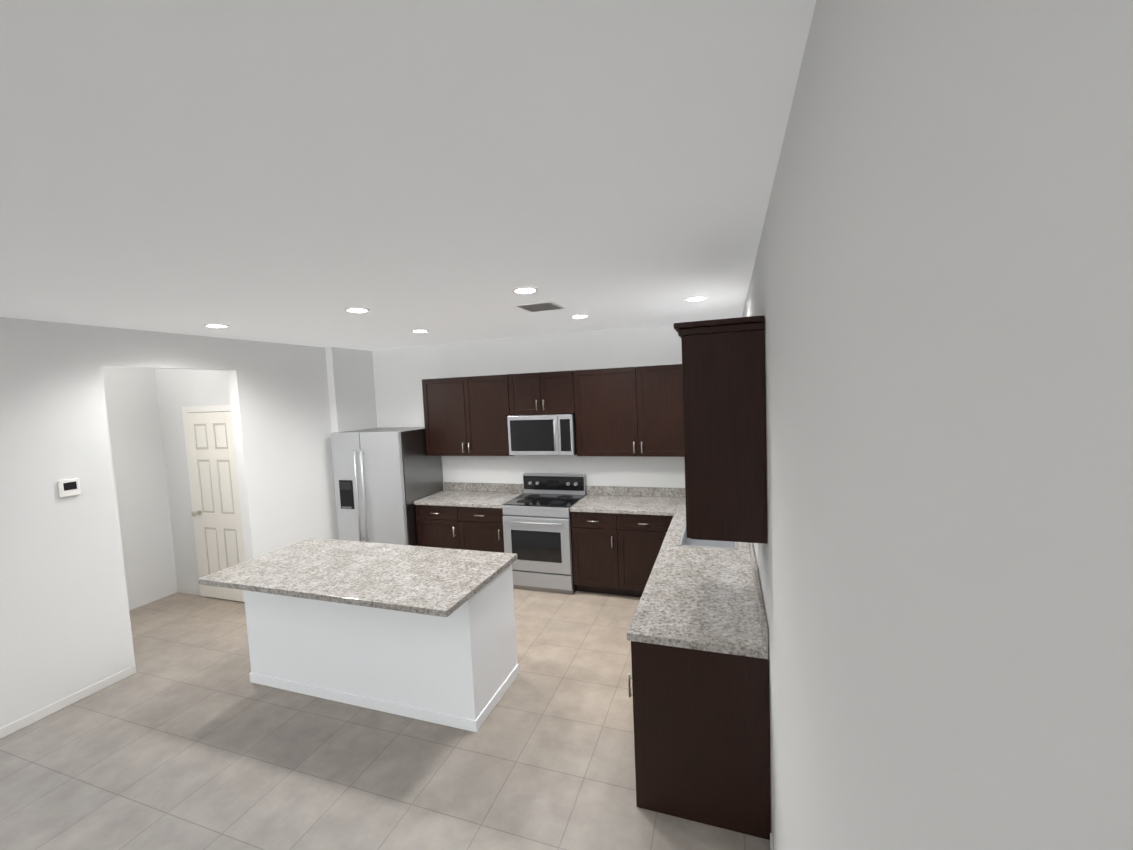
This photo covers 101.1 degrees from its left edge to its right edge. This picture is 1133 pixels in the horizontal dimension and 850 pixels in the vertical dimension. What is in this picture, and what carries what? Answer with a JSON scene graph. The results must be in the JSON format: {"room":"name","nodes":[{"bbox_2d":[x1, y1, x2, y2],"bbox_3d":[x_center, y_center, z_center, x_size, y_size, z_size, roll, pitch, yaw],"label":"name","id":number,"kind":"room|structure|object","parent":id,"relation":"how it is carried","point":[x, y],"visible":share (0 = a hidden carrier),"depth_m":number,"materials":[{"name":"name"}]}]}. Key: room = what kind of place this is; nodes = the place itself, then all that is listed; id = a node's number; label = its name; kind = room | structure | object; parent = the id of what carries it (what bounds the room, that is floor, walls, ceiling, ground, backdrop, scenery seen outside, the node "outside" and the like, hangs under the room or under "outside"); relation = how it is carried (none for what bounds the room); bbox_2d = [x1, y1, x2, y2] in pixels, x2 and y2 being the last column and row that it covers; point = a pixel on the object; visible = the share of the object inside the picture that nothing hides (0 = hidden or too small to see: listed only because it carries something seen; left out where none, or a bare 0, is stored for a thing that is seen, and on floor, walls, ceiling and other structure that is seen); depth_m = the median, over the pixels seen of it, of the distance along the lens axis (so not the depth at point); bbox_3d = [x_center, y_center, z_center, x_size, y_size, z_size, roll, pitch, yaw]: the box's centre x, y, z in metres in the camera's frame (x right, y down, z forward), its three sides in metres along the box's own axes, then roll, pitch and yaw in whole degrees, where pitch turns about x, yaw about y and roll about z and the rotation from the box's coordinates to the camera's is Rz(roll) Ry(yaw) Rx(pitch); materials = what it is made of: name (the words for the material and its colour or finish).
{"room":"kitchen","nodes":[
{"label":"kitchen","id":0,"kind":"room"},
{"bbox_2d":[102,367,177,609],"bbox_3d":[-5.356,0.744,2.990,0.120,2.750,8.070,-1,4,19],"label":"wall","id":1,"kind":"structure","parent":0,"point":[144,406],"depth_m":5.03,"materials":[{"name":"paint"}]},
{"bbox_2d":[0,317,376,727],"bbox_3d":[-3.919,0.716,2.496,0.220,2.750,8.070,-1,4,19],"label":"wall","id":2,"kind":"structure","parent":0,"point":[65,627],"depth_m":3.52,"materials":[{"name":"paint"}]},
{"bbox_2d":[0,665,135,738],"bbox_3d":[-4.300,2.164,1.259,0.009,0.070,5.257,-1,4,19],"label":"baseboard","id":3,"kind":"structure","parent":2,"relation":"attached to","point":[23,722],"depth_m":3.33,"materials":[{"name":"paint"}]},
{"bbox_2d":[58,478,80,497],"bbox_3d":[-3.598,0.454,3.376,0.024,0.120,0.110,-1,4,19],"label":"thermostat","id":4,"kind":"object","parent":2,"relation":"attached to","point":[69,487],"visible":0.98,"depth_m":3.37,"materials":[{"name":"white plastic"}]},
{"bbox_2d":[154,368,230,594],"bbox_3d":[-3.846,0.530,5.090,1.320,2.750,0.120,-1,4,19],"label":"wall","id":5,"kind":"structure","parent":0,"point":[177,388],"depth_m":5.17,"materials":[{"name":"paint"}]},
{"bbox_2d":[177,586,197,594],"bbox_3d":[-4.301,1.880,5.291,0.320,0.070,0.009,-1,4,19],"label":"baseboard","id":6,"kind":"structure","parent":5,"relation":"attached to","point":[180,589],"depth_m":5.28,"materials":[{"name":"paint"}]},
{"bbox_2d":[182,405,244,601],"bbox_3d":[-3.741,0.853,4.959,0.840,2.115,0.107,-1,4,19],"label":"door","id":7,"kind":"structure","parent":5,"relation":"attached to","point":[212,473],"depth_m":4.99,"materials":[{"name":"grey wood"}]},
{"bbox_2d":[0,588,769,849],"bbox_3d":[-2.330,2.106,2.071,6.390,0.100,8.310,-1,4,19],"label":"floor","id":8,"kind":"structure","parent":0,"point":[188,735],"depth_m":2.73,"materials":[{"name":"tile"}]},
{"bbox_2d":[243,564,518,731],"bbox_3d":[-1.398,1.476,3.496,1.950,0.874,0.640,-1,4,19],"label":"kitchen island","id":9,"kind":"object","parent":8,"relation":"on","point":[458,668],"visible":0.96,"depth_m":3.16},
{"bbox_2d":[198,538,516,616],"bbox_3d":[-1.459,1.029,3.346,2.002,0.040,0.930,-1,4,19],"label":"island countertop","id":10,"kind":"structure","parent":9,"relation":"on","point":[441,582],"depth_m":3.19,"materials":[{"name":"stone"}]},
{"bbox_2d":[330,427,442,545],"bbox_3d":[-2.168,0.919,5.716,0.968,1.740,0.838,-1,4,19],"label":"refrigerator","id":11,"kind":"object","parent":8,"relation":"on","point":[385,479],"visible":0.62,"depth_m":5.36,"materials":[{"name":"silver metal"}]},
{"bbox_2d":[415,505,466,549],"bbox_3d":[-1.340,1.324,5.611,0.626,0.874,0.620,-1,4,19],"label":"base cabinet","id":12,"kind":"object","parent":8,"relation":"on","point":[437,526],"depth_m":5.31,"materials":[{"name":"black wood"}]},
{"bbox_2d":[414,482,523,508],"bbox_3d":[-1.125,0.814,5.487,1.131,0.140,0.635,-1,4,19],"label":"countertop","id":13,"kind":"structure","parent":12,"relation":"on","point":[457,494],"depth_m":5.55,"materials":[{"name":"stone"}]},
{"bbox_2d":[463,507,503,552],"bbox_3d":[-0.861,1.315,5.447,0.622,0.874,0.620,-1,4,19],"label":"base cabinet","id":14,"kind":"object","parent":8,"relation":"on","point":[482,527],"depth_m":5.13,"materials":[{"name":"black wood"}]},
{"bbox_2d":[502,473,586,594],"bbox_3d":[-0.225,1.169,5.166,0.760,1.150,0.716,-1,4,19],"label":"range","id":15,"kind":"object","parent":8,"relation":"on","point":[537,530],"visible":0.92,"depth_m":4.92,"materials":[{"name":"silver metal"}]},
{"bbox_2d":[571,512,626,595],"bbox_3d":[0.414,1.290,5.008,0.539,0.874,0.620,-1,4,19],"label":"base cabinet","id":16,"kind":"object","parent":8,"relation":"on","point":[599,563],"depth_m":4.72,"materials":[{"name":"black wood"}]},
{"bbox_2d":[570,486,681,515],"bbox_3d":[0.626,0.780,4.884,1.041,0.140,0.636,-1,4,19],"label":"countertop","id":17,"kind":"structure","parent":16,"relation":"on","point":[598,499],"depth_m":4.97,"materials":[{"name":"stone"}]},
{"bbox_2d":[623,514,672,596],"bbox_3d":[0.847,1.281,4.860,0.610,0.874,0.620,-1,4,19],"label":"base cabinet","id":18,"kind":"object","parent":8,"relation":"on","point":[643,535],"depth_m":4.57,"materials":[{"name":"black wood"}]},
{"bbox_2d":[628,641,770,839],"bbox_3d":[0.701,1.459,2.432,0.620,0.874,0.470,-1,4,19],"label":"base cabinet","id":19,"kind":"object","parent":8,"relation":"on","point":[701,735],"depth_m":2.20,"materials":[{"name":"black wood"}]},
{"bbox_2d":[627,488,768,658],"bbox_3d":[1.056,0.856,3.535,0.644,0.140,2.916,-1,4,19],"label":"countertop","id":20,"kind":"structure","parent":19,"relation":"on","point":[704,599],"depth_m":2.56,"materials":[{"name":"stone"}]},
{"bbox_2d":[679,524,736,549],"bbox_3d":[1.154,0.935,3.764,0.406,0.145,0.736,-1,4,19],"label":"sink","id":21,"kind":"object","parent":20,"relation":"in","point":[686,541],"visible":0.27,"depth_m":3.74,"materials":[{"name":"silver metal"}]},
{"bbox_2d":[0,0,815,350],"bbox_3d":[-2.454,-0.734,1.871,6.390,0.100,8.310,-1,4,19],"label":"ceiling","id":22,"kind":"structure","parent":0,"point":[308,172],"depth_m":1.29,"materials":[{"name":"paint"}]},
{"bbox_2d":[203,324,229,327],"bbox_3d":[-2.811,-0.796,3.747,0.169,0.008,0.169,-3,4,-5],"label":"recessed light","id":23,"kind":"object","parent":22,"relation":"in","point":[207,325],"depth_m":3.73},
{"bbox_2d":[344,308,369,312],"bbox_3d":[-1.505,-0.825,3.355,0.169,0.008,0.169,-2,4,10],"label":"recessed light","id":24,"kind":"object","parent":22,"relation":"in","point":[358,310],"depth_m":3.33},
{"bbox_2d":[411,330,428,332],"bbox_3d":[-1.426,-0.912,4.538,0.169,0.008,0.169,-2,4,13],"label":"recessed light","id":25,"kind":"object","parent":22,"relation":"in","point":[417,331],"depth_m":4.52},
{"bbox_2d":[512,287,538,293],"bbox_3d":[-0.262,-0.851,2.954,0.169,0.008,0.169,-2,4,13],"label":"recessed light","id":26,"kind":"object","parent":22,"relation":"in","point":[523,290],"depth_m":2.93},
{"bbox_2d":[514,301,564,311],"bbox_3d":[-0.198,-0.895,3.544,0.300,0.010,0.300,-1,4,19],"label":"ceiling vent","id":27,"kind":"object","parent":22,"relation":"in","point":[541,306],"visible":0.98,"depth_m":3.51,"materials":[{"name":"grey metal"}]},
{"bbox_2d":[570,314,589,317],"bbox_3d":[0.116,-0.946,4.063,0.169,0.008,0.169,-2,4,10],"label":"recessed light","id":28,"kind":"object","parent":22,"relation":"in","point":[579,315],"depth_m":4.04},
{"bbox_2d":[685,296,707,300],"bbox_3d":[0.971,-0.942,3.480,0.169,0.008,0.169,-2,4,13],"label":"recessed light","id":29,"kind":"object","parent":22,"relation":"in","point":[695,298],"depth_m":3.45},
{"bbox_2d":[372,325,684,489],"bbox_3d":[-0.386,0.343,5.598,4.700,2.750,0.120,-1,4,19],"label":"wall","id":30,"kind":"structure","parent":0,"point":[400,374],"depth_m":5.49,"materials":[{"name":"paint"}]},
{"bbox_2d":[422,375,513,455],"bbox_3d":[-1.118,-0.109,5.562,1.131,0.920,0.340,-1,4,19],"label":"upper cabinet","id":31,"kind":"object","parent":30,"relation":"attached to","point":[464,416],"depth_m":5.39,"materials":[{"name":"black wood"}]},
{"bbox_2d":[506,370,573,414],"bbox_3d":[-0.231,-0.358,5.237,0.760,0.455,0.340,-1,4,19],"label":"upper cabinet","id":32,"kind":"object","parent":30,"relation":"attached to","point":[540,392],"depth_m":5.07,"materials":[{"name":"black wood"}]},
{"bbox_2d":[507,413,576,454],"bbox_3d":[-0.230,0.098,5.212,0.756,0.440,0.459,-1,4,19],"label":"over-the-range microwave","id":33,"kind":"object","parent":32,"relation":"attached to","point":[543,434],"visible":0.98,"depth_m":5.03,"materials":[{"name":"silver metal"}]},
{"bbox_2d":[574,367,629,455],"bbox_3d":[0.485,-0.140,5.011,0.725,0.920,0.340,-1,4,19],"label":"upper cabinet","id":34,"kind":"object","parent":30,"relation":"attached to","point":[601,396],"depth_m":4.88,"materials":[{"name":"black wood"}]},
{"bbox_2d":[626,364,681,456],"bbox_3d":[1.064,-0.150,4.791,0.744,0.920,0.379,-1,4,19],"label":"upper cabinet","id":35,"kind":"object","parent":30,"relation":"attached to","point":[653,389],"depth_m":4.70,"materials":[{"name":"black wood"}]},
{"bbox_2d":[742,0,1132,849],"bbox_3d":[0.572,0.628,0.953,0.120,2.750,8.310,-1,4,19],"label":"wall","id":36,"kind":"structure","parent":0,"point":[940,296],"depth_m":0.35,"materials":[{"name":"paint"}]},
{"bbox_2d":[678,319,766,543],"bbox_3d":[0.837,0.007,2.479,0.340,0.951,0.920,-1,4,19],"label":"upper cabinet","id":37,"kind":"object","parent":36,"relation":"attached to","point":[700,409],"depth_m":2.04,"materials":[{"name":"black wood"}]},
{"bbox_2d":[770,833,773,849],"bbox_3d":[0.097,2.082,-0.313,0.009,0.070,5.139,-1,4,19],"label":"baseboard","id":38,"kind":"structure","parent":36,"relation":"attached to","point":[771,840],"depth_m":2.08,"materials":[{"name":"paint"}]}
]}

